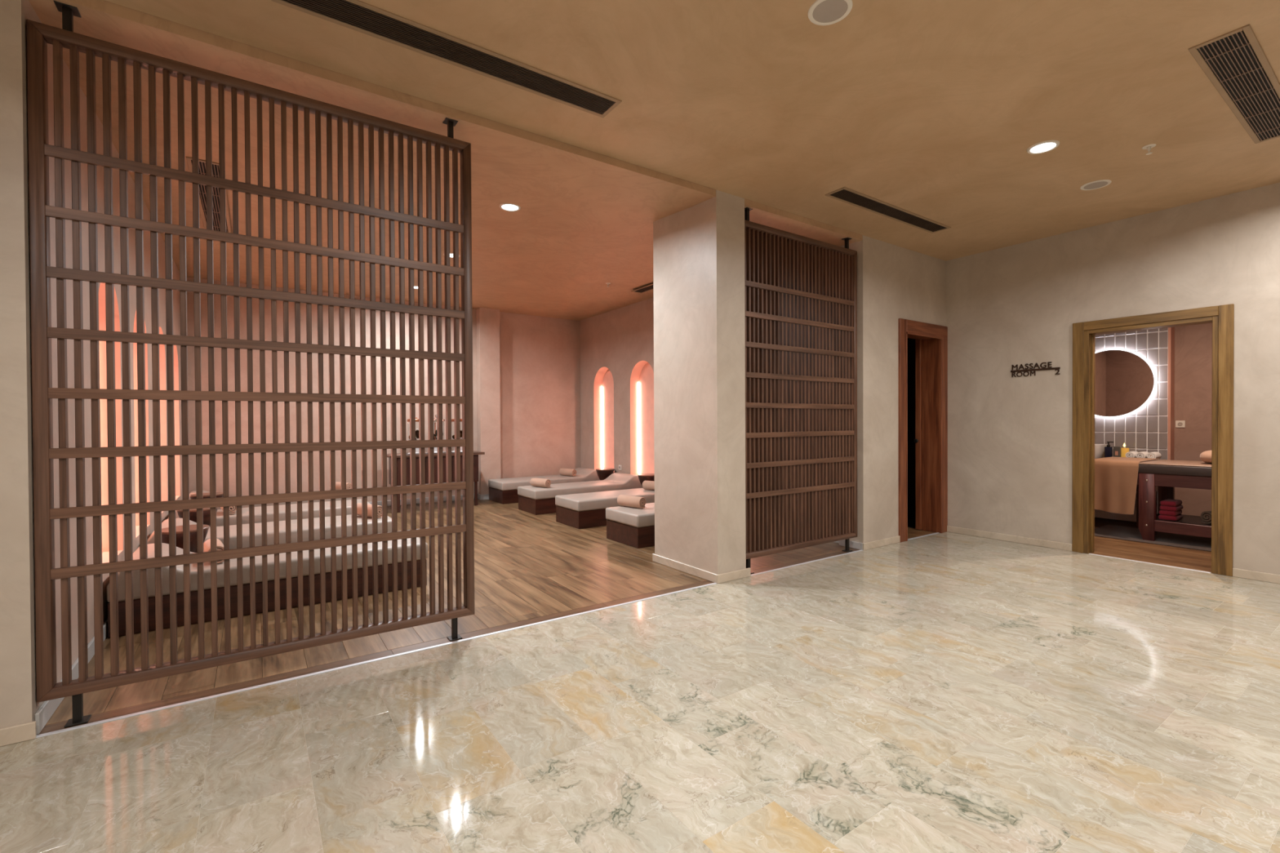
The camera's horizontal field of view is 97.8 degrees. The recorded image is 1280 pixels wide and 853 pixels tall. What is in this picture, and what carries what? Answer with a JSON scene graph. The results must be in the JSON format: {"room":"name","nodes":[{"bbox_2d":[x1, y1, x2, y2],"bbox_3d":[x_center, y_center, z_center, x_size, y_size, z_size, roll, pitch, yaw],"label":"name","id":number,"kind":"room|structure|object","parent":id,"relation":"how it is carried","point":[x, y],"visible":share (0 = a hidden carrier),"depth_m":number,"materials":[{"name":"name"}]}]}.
{"room":"spa hallway","nodes":[
{"label":"spa hallway","id":0,"kind":"room"},
{"bbox_2d":[0,0,44,728],"bbox_3d":[-3.278,-0.350,1.806,1.855,3.200,0.304,-1,1,-35],"label":"wall","id":1,"kind":"structure","parent":0,"point":[16,661],"depth_m":2.19,"materials":[{"name":"paint"}]},
{"bbox_2d":[0,720,36,746],"bbox_3d":[-3.174,1.217,1.692,1.867,0.068,0.016,-1,1,-35],"label":"baseboard","id":2,"kind":"structure","parent":1,"relation":"attached to","point":[27,731],"depth_m":2.19,"materials":[{"name":"stone"}]},
{"bbox_2d":[21,0,182,721],"bbox_3d":[-4.144,-0.371,4.551,0.170,3.200,5.800,-1,1,-35],"label":"wall","id":3,"kind":"structure","parent":0,"point":[66,71],"depth_m":3.33,"materials":[{"name":"paint"}]},
{"bbox_2d":[34,618,107,734],"bbox_3d":[-4.062,1.186,4.620,0.014,0.085,5.766,-1,1,-35],"label":"baseboard","id":4,"kind":"structure","parent":3,"relation":"attached to","point":[48,708],"depth_m":2.42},
{"bbox_2d":[186,276,581,502],"bbox_3d":[-3.430,-0.412,8.623,6.125,3.200,0.100,-1,1,-35],"label":"wall","id":5,"kind":"structure","parent":0,"point":[540,357],"depth_m":8.27,"materials":[{"name":"paint"}]},
{"bbox_2d":[368,493,474,506],"bbox_3d":[-4.183,1.155,8.045,3.701,0.085,0.014,-1,1,-35],"label":"baseboard","id":6,"kind":"structure","parent":5,"relation":"attached to","point":[408,500],"depth_m":8.57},
{"bbox_2d":[475,306,500,494],"bbox_3d":[-2.475,-0.422,9.117,0.330,3.200,0.170,-1,1,-35],"label":"wall","id":7,"kind":"structure","parent":0,"point":[487,320],"depth_m":9.04,"materials":[{"name":"paint"}]},
{"bbox_2d":[480,493,488,500],"bbox_3d":[-2.414,1.136,9.056,0.358,0.085,0.014,-1,1,-35],"label":"baseboard","id":8,"kind":"structure","parent":7,"relation":"attached to","point":[486,496],"depth_m":8.98,"materials":[{"name":"grey"}]},
{"bbox_2d":[579,297,654,475],"bbox_3d":[0.629,-0.426,7.836,0.170,3.200,5.800,-1,1,-35],"label":"wall","id":9,"kind":"structure","parent":0,"point":[617,345],"depth_m":9.08,"materials":[{"name":"paint"}]},
{"bbox_2d":[0,498,1279,852],"bbox_3d":[0.724,1.234,4.524,11.500,0.060,11.420,-1,1,-35],"label":"floor","id":10,"kind":"structure","parent":0,"point":[945,692],"depth_m":2.34,"materials":[{"name":"stone"}]},
{"bbox_2d":[161,524,209,552],"bbox_3d":[-3.393,0.993,4.153,0.306,0.473,0.306,-1,1,-30],"label":"side table","id":11,"kind":"object","parent":10,"relation":"on","point":[193,528],"visible":0.32,"depth_m":4.08,"materials":[{"name":"brown wood"}]},
{"bbox_2d":[176,506,218,525],"bbox_3d":[-4.084,0.987,5.156,0.306,0.473,0.306,0,1,23],"label":"side table","id":12,"kind":"object","parent":10,"relation":"on","point":[193,513],"visible":0.16,"depth_m":5.05,"materials":[{"name":"brown wood"}]},
{"bbox_2d":[189,492,222,499],"bbox_3d":[-4.774,0.981,6.158,0.306,0.473,0.306,0,1,17],"label":"side table","id":13,"kind":"object","parent":10,"relation":"on","point":[205,495],"visible":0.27,"depth_m":6.07,"materials":[{"name":"brown wood"}]},
{"bbox_2d":[26,0,474,728],"bbox_3d":[-1.726,-0.255,2.772,1.786,2.977,0.074,-1,1,-35],"label":"slatted screen","id":14,"kind":"object","parent":10,"relation":"on","point":[37,34],"visible":1,"depth_m":2.62,"materials":[{"name":"brown wood"}]},
{"bbox_2d":[106,537,427,638],"bbox_3d":[-2.535,1.009,4.009,1.805,0.433,0.620,-1,1,-35],"label":"bed","id":15,"kind":"object","parent":10,"relation":"on","point":[165,547],"visible":0.37,"depth_m":3.67,"materials":[{"name":"white fabric"}]},
{"bbox_2d":[203,538,223,563],"bbox_3d":[-2.869,0.836,3.760,0.113,0.123,0.330,-1,1,-41],"label":"rolled towel","id":16,"kind":"object","parent":15,"relation":"on","point":[206,544],"visible":0.34,"depth_m":3.68,"materials":[{"name":"fabric"}]},
{"bbox_2d":[167,498,371,526],"bbox_3d":[-3.916,0.998,6.015,1.805,0.433,0.620,-1,1,-35],"label":"bed","id":17,"kind":"object","parent":10,"relation":"on","point":[245,511],"visible":0.06,"depth_m":5.89,"materials":[{"name":"white fabric"}]},
{"bbox_2d":[220,506,236,514],"bbox_3d":[-4.218,0.825,5.720,0.113,0.123,0.330,-1,1,-43],"label":"rolled towel","id":18,"kind":"object","parent":17,"relation":"on","point":[232,508],"visible":0.36,"depth_m":5.62,"materials":[{"name":"beige fabric"}]},
{"bbox_2d":[147,514,391,549],"bbox_3d":[-3.225,1.004,5.012,1.805,0.433,0.620,-1,1,-35],"label":"bed","id":19,"kind":"object","parent":10,"relation":"on","point":[179,522],"visible":0.21,"depth_m":4.88,"materials":[{"name":"white fabric"}]},
{"bbox_2d":[356,503,382,517],"bbox_3d":[-2.647,0.819,5.440,0.330,0.123,0.113,0,1,30],"label":"rolled towel","id":20,"kind":"object","parent":19,"relation":"on","point":[358,505],"visible":0.56,"depth_m":5.38,"materials":[{"name":"fabric"}]},
{"bbox_2d":[189,490,351,509],"bbox_3d":[-4.606,0.992,7.018,1.805,0.433,0.620,-1,1,-35],"label":"bed","id":21,"kind":"object","parent":10,"relation":"on","point":[193,491],"visible":0.09,"depth_m":6.79,"materials":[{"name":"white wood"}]},
{"bbox_2d":[335,481,351,489],"bbox_3d":[-3.998,0.807,7.473,0.330,0.123,0.113,0,1,30],"label":"rolled towel","id":22,"kind":"object","parent":21,"relation":"on","point":[337,483],"visible":0.45,"depth_m":7.41,"materials":[{"name":"fabric"}]},
{"bbox_2d":[386,450,484,512],"bbox_3d":[-3.016,0.789,8.205,1.320,0.800,0.530,-1,1,-35],"label":"console table","id":23,"kind":"object","parent":10,"relation":"on","point":[476,454],"visible":0.43,"depth_m":7.99,"materials":[{"name":"brown wood"}]},
{"bbox_2d":[407,417,419,453],"bbox_3d":[-3.232,0.131,8.036,0.235,0.522,0.257,0,1,4],"label":"dispenser","id":24,"kind":"object","parent":23,"relation":"on","point":[417,450],"visible":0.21,"depth_m":7.96,"materials":[{"name":"clear glass"}]},
{"bbox_2d":[407,422,418,439],"bbox_3d":[-3.231,0.082,8.047,0.216,0.300,0.216,-1,1,-35],"label":"jar","id":25,"kind":"object","parent":24,"relation":"on","point":[416,423],"depth_m":7.96,"materials":[{"name":"clear glass"}]},
{"bbox_2d":[406,451,462,454],"bbox_3d":[-2.919,0.384,8.057,0.920,0.012,0.110,-1,1,-35],"label":"serving tray","id":26,"kind":"object","parent":23,"relation":"on","point":[460,451],"visible":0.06,"depth_m":7.98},
{"bbox_2d":[433,414,444,453],"bbox_3d":[-2.993,0.107,8.200,0.235,0.565,0.257,0,1,4],"label":"dispenser","id":27,"kind":"object","parent":23,"relation":"on","point":[435,415],"visible":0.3,"depth_m":8.11,"materials":[{"name":"clear glass"}]},
{"bbox_2d":[433,422,444,439],"bbox_3d":[-2.993,0.079,8.211,0.216,0.300,0.216,-1,1,-35],"label":"jar","id":28,"kind":"object","parent":27,"relation":"on","point":[434,423],"depth_m":8.11,"materials":[{"name":"clear glass"}]},
{"bbox_2d":[451,418,462,452],"bbox_3d":[-2.729,0.125,8.382,0.235,0.522,0.257,0,1,4],"label":"dispenser","id":29,"kind":"object","parent":23,"relation":"on","point":[452,420],"visible":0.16,"depth_m":8.30,"materials":[{"name":"clear glass"}]},
{"bbox_2d":[451,421,462,439],"bbox_3d":[-2.729,0.076,8.393,0.216,0.300,0.216,-1,1,-35],"label":"jar","id":30,"kind":"object","parent":29,"relation":"on","point":[452,422],"depth_m":8.30,"materials":[{"name":"clear glass"}]},
{"bbox_2d":[35,550,862,738],"bbox_3d":[-0.132,1.220,3.801,5.570,0.016,0.022,-1,1,-35],"label":"trim","id":31,"kind":"structure","parent":10,"relation":"on","point":[686,589],"depth_m":2.88,"materials":[{"name":"metal"}]},
{"bbox_2d":[488,467,599,504],"bbox_3d":[-1.528,0.956,9.234,1.805,0.433,0.620,-1,1,-35],"label":"bed","id":32,"kind":"object","parent":10,"relation":"on","point":[501,491],"visible":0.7,"depth_m":8.84,"materials":[{"name":"brown wood"}]},
{"bbox_2d":[559,468,576,476],"bbox_3d":[-1.221,0.775,9.434,0.330,0.123,0.113,0,1,41],"label":"rolled towel","id":33,"kind":"object","parent":32,"relation":"on","point":[565,472],"visible":1,"depth_m":9.37,"materials":[{"name":"fabric"}]},
{"bbox_2d":[517,472,642,515],"bbox_3d":[-0.838,0.962,8.231,1.805,0.433,0.620,-1,1,-35],"label":"bed","id":34,"kind":"object","parent":10,"relation":"on","point":[536,500],"visible":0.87,"depth_m":7.86,"materials":[{"name":"brown wood"}]},
{"bbox_2d":[529,477,551,487],"bbox_3d":[-1.399,0.791,7.842,0.330,0.123,0.113,0,1,39],"label":"rolled towel","id":35,"kind":"object","parent":34,"relation":"on","point":[540,482],"visible":1,"depth_m":7.77,"materials":[{"name":"beige fabric"}]},
{"bbox_2d":[555,488,654,528],"bbox_3d":[-0.147,0.967,7.228,1.805,0.433,0.620,-1,1,-35],"label":"bed","id":36,"kind":"object","parent":10,"relation":"on","point":[582,510],"visible":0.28,"depth_m":6.68,"materials":[{"name":"brown wood"}]},
{"bbox_2d":[642,480,654,490],"bbox_3d":[0.185,0.787,7.391,0.330,0.123,0.113,0,1,43],"label":"rolled towel","id":37,"kind":"object","parent":36,"relation":"on","point":[646,485],"visible":0.5,"depth_m":7.40,"materials":[{"name":"fabric"}]},
{"bbox_2d":[595,467,614,479],"bbox_3d":[-0.571,0.932,9.152,0.306,0.473,0.306,0,1,31],"label":"side table","id":38,"kind":"object","parent":10,"relation":"on","point":[602,473],"visible":0.59,"depth_m":9.04,"materials":[{"name":"brown wood"}]},
{"bbox_2d":[605,502,654,548],"bbox_3d":[0.543,0.973,6.225,1.805,0.433,0.620,-1,1,-35],"label":"bed","id":39,"kind":"object","parent":10,"relation":"on","point":[634,527],"visible":0.23,"depth_m":5.62,"materials":[{"name":"brown wood"}]},
{"bbox_2d":[617,494,645,508],"bbox_3d":[-0.093,0.801,5.961,0.330,0.123,0.113,0,1,43],"label":"rolled towel","id":40,"kind":"object","parent":39,"relation":"on","point":[632,501],"visible":1,"depth_m":5.90,"materials":[{"name":"beige fabric"}]},
{"bbox_2d":[637,473,654,486],"bbox_3d":[0.120,0.937,8.149,0.306,0.473,0.306,0,1,-16],"label":"side table","id":41,"kind":"object","parent":10,"relation":"on","point":[642,477],"visible":0.43,"depth_m":8.03,"materials":[{"name":"brown wood"}]},
{"bbox_2d":[744,207,857,573],"bbox_3d":[1.439,-0.292,4.950,1.541,2.977,0.074,-1,1,-35],"label":"slatted screen","id":42,"kind":"object","parent":10,"relation":"on","point":[801,291],"visible":0.88,"depth_m":4.91,"materials":[{"name":"brown wood"}]},
{"bbox_2d":[1136,484,1158,527],"bbox_3d":[5.650,0.772,6.856,0.448,0.770,1.120,-1,1,-35],"label":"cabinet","id":43,"kind":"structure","parent":10,"relation":"on","point":[1137,486],"depth_m":6.43,"materials":[{"name":"brown wood"}]},
{"bbox_2d":[1094,444,1107,458],"bbox_3d":[5.551,0.304,7.004,0.400,0.165,0.470,-1,1,-35],"label":"basin","id":44,"kind":"object","parent":43,"relation":"in","point":[1099,448],"visible":0.28,"depth_m":6.76,"materials":[{"name":"white ceramic"}]},
{"bbox_2d":[1104,441,1113,457],"bbox_3d":[5.650,0.284,6.718,0.062,0.209,0.080,-1,1,-35],"label":"pump bottle","id":45,"kind":"object","parent":43,"relation":"on","point":[1108,450],"visible":0.84,"depth_m":6.70,"materials":[{"name":"black plastic"}]},
{"bbox_2d":[1113,446,1120,457],"bbox_3d":[5.706,0.314,6.671,0.052,0.150,0.062,-1,1,-35],"label":"gift box","id":46,"kind":"object","parent":43,"relation":"on","point":[1117,450],"visible":0.67,"depth_m":6.65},
{"bbox_2d":[1120,443,1128,457],"bbox_3d":[5.805,0.292,6.687,0.088,0.192,0.088,-1,1,-35],"label":"candle","id":47,"kind":"object","parent":43,"relation":"on","point":[1123,451],"visible":0.63,"depth_m":6.66,"materials":[{"name":"yellow wax"}]},
{"bbox_2d":[1125,451,1137,457],"bbox_3d":[5.774,0.339,6.539,0.200,0.095,0.087,-1,1,-35],"label":"towel","id":48,"kind":"object","parent":43,"relation":"on","point":[1131,454],"visible":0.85,"depth_m":6.48,"materials":[{"name":"white fabric"}]},
{"bbox_2d":[1136,451,1148,457],"bbox_3d":[5.827,0.340,6.461,0.200,0.095,0.087,-1,1,-35],"label":"towel","id":49,"kind":"object","parent":43,"relation":"on","point":[1143,454],"visible":0.78,"depth_m":6.41,"materials":[{"name":"white fabric"}]},
{"bbox_2d":[1146,452,1161,458],"bbox_3d":[5.881,0.340,6.383,0.200,0.095,0.087,-1,1,-35],"label":"towel","id":50,"kind":"object","parent":43,"relation":"on","point":[1152,455],"visible":0.9,"depth_m":6.33,"materials":[{"name":"white fabric"}]},
{"bbox_2d":[1094,524,1211,551],"bbox_3d":[5.595,1.165,5.667,0.900,0.007,1.580,-1,1,-35],"label":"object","id":51,"kind":"structure","parent":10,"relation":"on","point":[1113,531],"depth_m":5.82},
{"bbox_2d":[1137,459,1211,541],"bbox_3d":[5.759,0.770,5.523,0.757,0.798,1.920,-1,1,-35],"label":"bed","id":52,"kind":"object","parent":51,"relation":"on","point":[1167,474],"visible":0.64,"depth_m":5.64,"materials":[{"name":"wood"}]},
{"bbox_2d":[1094,457,1159,514],"bbox_3d":[5.293,0.634,6.105,0.770,0.555,0.412,-1,1,-35],"label":"towel","id":53,"kind":"object","parent":52,"relation":"on","point":[1115,477],"visible":0.91,"depth_m":5.89,"materials":[{"name":"beige fabric"}]},
{"bbox_2d":[1158,514,1182,520],"bbox_3d":[5.451,0.927,5.731,0.260,0.048,0.140,-1,1,-35],"label":"folded towel","id":54,"kind":"object","parent":52,"relation":"on","point":[1176,517],"visible":0.85,"depth_m":5.66,"materials":[{"name":"red fabric"}]},
{"bbox_2d":[1159,509,1182,515],"bbox_3d":[5.450,0.879,5.731,0.260,0.048,0.130,-1,1,-35],"label":"folded towel","id":55,"kind":"object","parent":54,"relation":"on","point":[1161,512],"visible":0.83,"depth_m":5.66,"materials":[{"name":"red fabric"}]},
{"bbox_2d":[1159,504,1182,511],"bbox_3d":[5.453,0.830,5.726,0.260,0.048,0.132,-1,1,-35],"label":"folded towel","id":56,"kind":"object","parent":55,"relation":"on","point":[1180,507],"visible":0.86,"depth_m":5.66,"materials":[{"name":"red fabric"}]},
{"bbox_2d":[1160,498,1182,506],"bbox_3d":[5.452,0.782,5.727,0.260,0.048,0.122,-1,1,-35],"label":"folded towel","id":57,"kind":"object","parent":56,"relation":"on","point":[1168,502],"visible":1,"depth_m":5.67,"materials":[{"name":"red fabric"}]},
{"bbox_2d":[1137,464,1211,476],"bbox_3d":[5.759,0.433,5.521,0.752,0.092,1.920,-1,1,-35],"label":"cushion","id":58,"kind":"object","parent":52,"relation":"on","point":[1146,470],"depth_m":5.53,"materials":[{"name":"leather"}]},
{"bbox_2d":[1138,459,1211,467],"bbox_3d":[5.759,0.381,5.521,0.744,0.020,1.912,-1,1,-35],"label":"cushion","id":59,"kind":"object","parent":52,"relation":"on","point":[1155,463],"depth_m":5.65,"materials":[{"name":"brown leather"}]},
{"bbox_2d":[1155,513,1211,526],"bbox_3d":[5.751,0.963,5.543,0.620,0.022,1.000,-1,1,-35],"label":"shelf","id":60,"kind":"object","parent":52,"relation":"attached to","point":[1187,519],"depth_m":5.66,"materials":[{"name":"wood"}]},
{"bbox_2d":[1200,450,1211,463],"bbox_3d":[5.762,0.303,5.568,0.400,0.132,0.230,-1,1,-35],"label":"bolster","id":61,"kind":"object","parent":52,"relation":"on","point":[1205,456],"visible":0.29,"depth_m":5.51,"materials":[{"name":"beige fabric"}]},
{"bbox_2d":[1200,511,1211,524],"bbox_3d":[5.612,0.885,5.440,0.220,0.127,0.116,0,1,-13],"label":"towel","id":62,"kind":"object","parent":52,"relation":"on","point":[1206,516],"visible":0.39,"depth_m":5.42,"materials":[{"name":"beige fabric"}]},
{"bbox_2d":[28,0,1279,320],"bbox_3d":[-0.334,-1.869,3.778,8.970,0.228,11.420,-1,1,-35],"label":"ceiling","id":63,"kind":"structure","parent":0,"point":[932,109],"depth_m":3.27,"materials":[{"name":"paint"}]},
{"bbox_2d":[186,156,192,172],"bbox_3d":[-3.142,-1.833,3.900,0.030,0.008,0.283,-1,1,-35],"label":"ceiling vent","id":64,"kind":"object","parent":63,"relation":"in","point":[188,159],"depth_m":3.87,"materials":[{"name":"metal"}]},
{"bbox_2d":[198,159,205,174],"bbox_3d":[-3.088,-1.834,3.938,0.049,0.008,0.283,-1,1,-35],"label":"ceiling vent","id":65,"kind":"object","parent":63,"relation":"in","point":[202,163],"depth_m":3.93,"materials":[{"name":"metal"}]},
{"bbox_2d":[199,184,206,229],"bbox_3d":[-3.674,-1.838,4.712,0.075,0.008,1.198,-1,1,-35],"label":"ceiling vent","id":66,"kind":"object","parent":63,"relation":"in","point":[202,191],"depth_m":4.59,"materials":[{"name":"metal"}]},
{"bbox_2d":[212,161,219,177],"bbox_3d":[-3.027,-1.834,3.980,0.047,0.008,0.287,-1,1,-35],"label":"ceiling vent","id":67,"kind":"object","parent":63,"relation":"in","point":[215,168],"depth_m":3.99,"materials":[{"name":"metal"}]},
{"bbox_2d":[212,186,219,231],"bbox_3d":[-3.612,-1.839,4.755,0.094,0.008,1.199,-1,1,-35],"label":"ceiling vent","id":68,"kind":"object","parent":63,"relation":"in","point":[215,193],"depth_m":4.69,"materials":[{"name":"metal"}]},
{"bbox_2d":[225,189,231,232],"bbox_3d":[-3.559,-1.839,4.799,0.037,0.008,1.189,-1,1,-35],"label":"ceiling vent","id":69,"kind":"object","parent":63,"relation":"in","point":[228,222],"depth_m":4.90,"materials":[{"name":"metal"}]},
{"bbox_2d":[271,0,622,117],"bbox_3d":[-0.819,-1.788,2.704,1.610,0.008,0.200,-1,1,-35],"label":"ceiling vent","id":70,"kind":"object","parent":63,"relation":"in","point":[358,15],"visible":1,"depth_m":2.65,"materials":[{"name":"metal"}]},
{"bbox_2d":[443,252,460,257],"bbox_3d":[-2.068,-1.882,6.129,0.176,0.013,0.176,-1,1,-35],"label":"recessed light","id":71,"kind":"object","parent":63,"relation":"in","point":[451,253],"visible":0.2,"depth_m":6.12,"materials":[{"name":"white plastic"}]},
{"bbox_2d":[499,203,520,211],"bbox_3d":[-1.084,-1.832,4.658,0.176,0.013,0.176,-1,1,-35],"label":"recessed light","id":72,"kind":"object","parent":63,"relation":"in","point":[506,206],"visible":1,"depth_m":4.65,"materials":[{"name":"white plastic"}]},
{"bbox_2d":[631,283,653,293],"bbox_3d":[0.430,-1.882,7.139,0.180,0.008,1.690,-1,1,-35],"label":"ceiling vent","id":73,"kind":"object","parent":63,"relation":"in","point":[649,287],"visible":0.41,"depth_m":7.66,"materials":[{"name":"metal"}]},
{"bbox_2d":[807,0,853,25],"bbox_3d":[0.819,-1.793,2.405,0.184,0.007,0.184,-1,1,-35],"label":"ceiling speaker","id":74,"kind":"object","parent":63,"relation":"attached to","point":[821,12],"visible":1,"depth_m":2.41,"materials":[{"name":"white plastic"}]},
{"bbox_2d":[812,0,848,22],"bbox_3d":[0.819,-1.794,2.405,0.146,0.004,0.146,-1,1,-35],"label":"grille","id":75,"kind":"object","parent":74,"relation":"attached to","point":[823,11],"depth_m":2.41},
{"bbox_2d":[824,186,951,233],"bbox_3d":[2.154,-1.822,4.750,1.590,0.008,0.180,-1,1,-35],"label":"ceiling vent","id":76,"kind":"object","parent":63,"relation":"in","point":[845,194],"visible":1,"depth_m":4.68,"materials":[{"name":"metal"}]},
{"bbox_2d":[1026,140,1059,154],"bbox_3d":[2.619,-1.815,3.626,0.176,0.013,0.176,-1,1,-35],"label":"recessed light","id":77,"kind":"object","parent":63,"relation":"in","point":[1047,145],"visible":1,"depth_m":3.62,"materials":[{"name":"white plastic"}]},
{"bbox_2d":[1080,179,1111,190],"bbox_3d":[3.443,-1.823,4.218,0.184,0.007,0.184,-1,1,-35],"label":"ceiling speaker","id":78,"kind":"object","parent":63,"relation":"attached to","point":[1095,184],"visible":1,"depth_m":4.21,"materials":[{"name":"white plastic"}]},
{"bbox_2d":[1083,181,1107,189],"bbox_3d":[3.443,-1.825,4.218,0.146,0.004,0.146,-1,1,-35],"label":"grille","id":79,"kind":"object","parent":78,"relation":"attached to","point":[1094,184],"depth_m":4.21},
{"bbox_2d":[1142,143,1155,155],"bbox_3d":[3.310,-1.797,3.628,0.070,0.047,0.070,-1,1,-35],"label":"sprinkler","id":80,"kind":"object","parent":63,"relation":"attached to","point":[1148,147],"visible":1,"depth_m":3.62,"materials":[{"name":"beige metal"}]},
{"bbox_2d":[1188,23,1279,143],"bbox_3d":[3.346,-1.813,3.046,1.620,0.008,0.200,-1,1,-35],"label":"ceiling vent","id":81,"kind":"object","parent":63,"relation":"in","point":[1235,62],"visible":1,"depth_m":2.90,"materials":[{"name":"metal"}]},
{"bbox_2d":[653,189,746,574],"bbox_3d":[0.482,-0.396,4.710,0.302,3.200,0.824,-1,1,-35],"label":"wall column","id":82,"kind":"structure","parent":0,"point":[699,249],"depth_m":4.45,"materials":[{"name":"paint"}]},
{"bbox_2d":[652,553,716,582],"bbox_3d":[0.354,1.171,4.641,0.016,0.068,0.840,-1,1,-35],"label":"baseboard","id":83,"kind":"structure","parent":82,"relation":"attached to","point":[691,570],"depth_m":4.60,"materials":[{"name":"stone"}]},
{"bbox_2d":[716,568,750,583],"bbox_3d":[0.738,1.172,4.385,0.358,0.068,0.016,-1,1,-35],"label":"baseboard","id":84,"kind":"structure","parent":82,"relation":"attached to","point":[743,573],"depth_m":4.37,"materials":[{"name":"stone"}]},
{"bbox_2d":[840,235,898,543],"bbox_3d":[2.316,-0.414,5.632,0.610,3.200,0.264,-1,1,-35],"label":"wall segment","id":85,"kind":"structure","parent":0,"point":[877,260],"depth_m":5.48,"materials":[{"name":"paint"}]},
{"bbox_2d":[839,539,862,550],"bbox_3d":[2.066,1.155,5.469,0.016,0.068,0.264,-1,1,-35],"label":"baseboard segment","id":86,"kind":"structure","parent":85,"relation":"attached to","point":[857,545],"depth_m":5.44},
{"bbox_2d":[862,535,900,550],"bbox_3d":[2.411,1.152,5.537,0.652,0.068,0.016,-1,1,-35],"label":"baseboard segment","id":87,"kind":"structure","parent":85,"relation":"attached to","point":[868,545],"depth_m":5.51,"materials":[{"name":"stone"}]},
{"bbox_2d":[907,337,915,528],"bbox_3d":[2.472,-0.123,6.989,1.700,2.610,1.690,-1,1,-35],"label":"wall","id":88,"kind":"structure","parent":0,"point":[911,342],"depth_m":7.08,"materials":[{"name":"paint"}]},
{"bbox_2d":[898,246,946,326],"bbox_3d":[3.014,-1.557,6.107,1.100,0.930,0.264,-1,1,-35],"label":"wall","id":89,"kind":"structure","parent":0,"point":[922,277],"depth_m":5.94,"materials":[{"name":"paint"}]},
{"bbox_2d":[897,318,947,542],"bbox_3d":[2.963,0.036,6.059,0.945,2.285,0.280,-1,1,-35],"label":"door","id":90,"kind":"structure","parent":89,"relation":"attached to","point":[931,441],"depth_m":6.19,"materials":[{"name":"red wood"}]},
{"bbox_2d":[907,532,938,540],"bbox_3d":[3.044,1.182,5.995,0.730,0.014,0.024,-1,1,-35],"label":"trim","id":91,"kind":"structure","parent":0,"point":[936,532],"depth_m":5.99,"materials":[{"name":"metal"}]},
{"bbox_2d":[946,182,1279,574],"bbox_3d":[4.990,-0.414,4.076,0.150,3.200,5.860,-1,1,-35],"label":"wall","id":92,"kind":"structure","parent":0,"point":[1010,439],"depth_m":5.28,"materials":[{"name":"paint"}]},
{"bbox_2d":[946,525,1071,551],"bbox_3d":[3.756,1.143,5.749,0.016,0.068,1.160,-1,1,-35],"label":"baseboard","id":93,"kind":"structure","parent":92,"relation":"attached to","point":[1042,543],"depth_m":5.69,"materials":[{"name":"stone"}]},
{"bbox_2d":[1010,361,1060,377],"bbox_3d":[3.900,-0.564,5.515,0.009,0.126,0.423,-1,1,-35],"label":"room sign","id":94,"kind":"object","parent":92,"relation":"attached to","point":[1018,371],"visible":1,"depth_m":5.54,"materials":[{"name":"brown metal"}]},
{"bbox_2d":[1088,553,1211,573],"bbox_3d":[4.390,1.186,4.842,0.024,0.014,0.803,-1,1,-35],"label":"trim","id":95,"kind":"structure","parent":92,"relation":"attached to","point":[1088,553],"depth_m":4.80,"materials":[{"name":"metal"}]},
{"bbox_2d":[1071,303,1234,576],"bbox_3d":[4.439,0.107,4.871,0.170,2.150,1.050,-1,1,-35],"label":"door frame","id":96,"kind":"structure","parent":92,"relation":"in","point":[1221,317],"depth_m":4.68,"materials":[{"name":"brown wood"}]},
{"bbox_2d":[1232,568,1279,584],"bbox_3d":[5.636,1.159,3.018,0.016,0.068,3.370,-1,1,-35],"label":"baseboard","id":97,"kind":"structure","parent":92,"relation":"attached to","point":[1239,573],"depth_m":4.29,"materials":[{"name":"stone"}]},
{"bbox_2d":[1094,327,1168,521],"bbox_3d":[5.887,-0.221,7.037,0.159,2.750,1.182,-1,1,-35],"label":"tiled wall","id":98,"kind":"structure","parent":0,"point":[1145,428],"depth_m":6.70,"materials":[{"name":"tile"}]},
{"bbox_2d":[1094,349,1155,417],"bbox_3d":[5.837,-0.534,6.923,0.045,0.845,0.845,-1,1,-35],"label":"round mirror","id":99,"kind":"object","parent":98,"relation":"attached to","point":[1125,381],"visible":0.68,"depth_m":6.82,"materials":[{"name":"clear glass"}]},
{"bbox_2d":[1167,326,1174,460],"bbox_3d":[6.214,-0.218,6.529,0.155,2.750,0.026,-1,1,-35],"label":"trim","id":100,"kind":"structure","parent":98,"relation":"attached to","point":[1171,404],"depth_m":6.49,"materials":[{"name":"brown wood"}]},
{"bbox_2d":[1173,323,1212,515],"bbox_3d":[6.464,-0.218,6.391,0.100,2.750,2.900,-1,1,-35],"label":"wall","id":101,"kind":"structure","parent":0,"point":[1193,343],"depth_m":6.43,"materials":[{"name":"paint"}]},
{"bbox_2d":[1175,420,1185,427],"bbox_3d":[6.310,-0.028,6.516,0.016,0.082,0.082,-1,1,-35],"label":"wall socket","id":102,"kind":"object","parent":101,"relation":"attached to","point":[1179,424],"visible":1,"depth_m":6.51,"materials":[{"name":"white plastic"}]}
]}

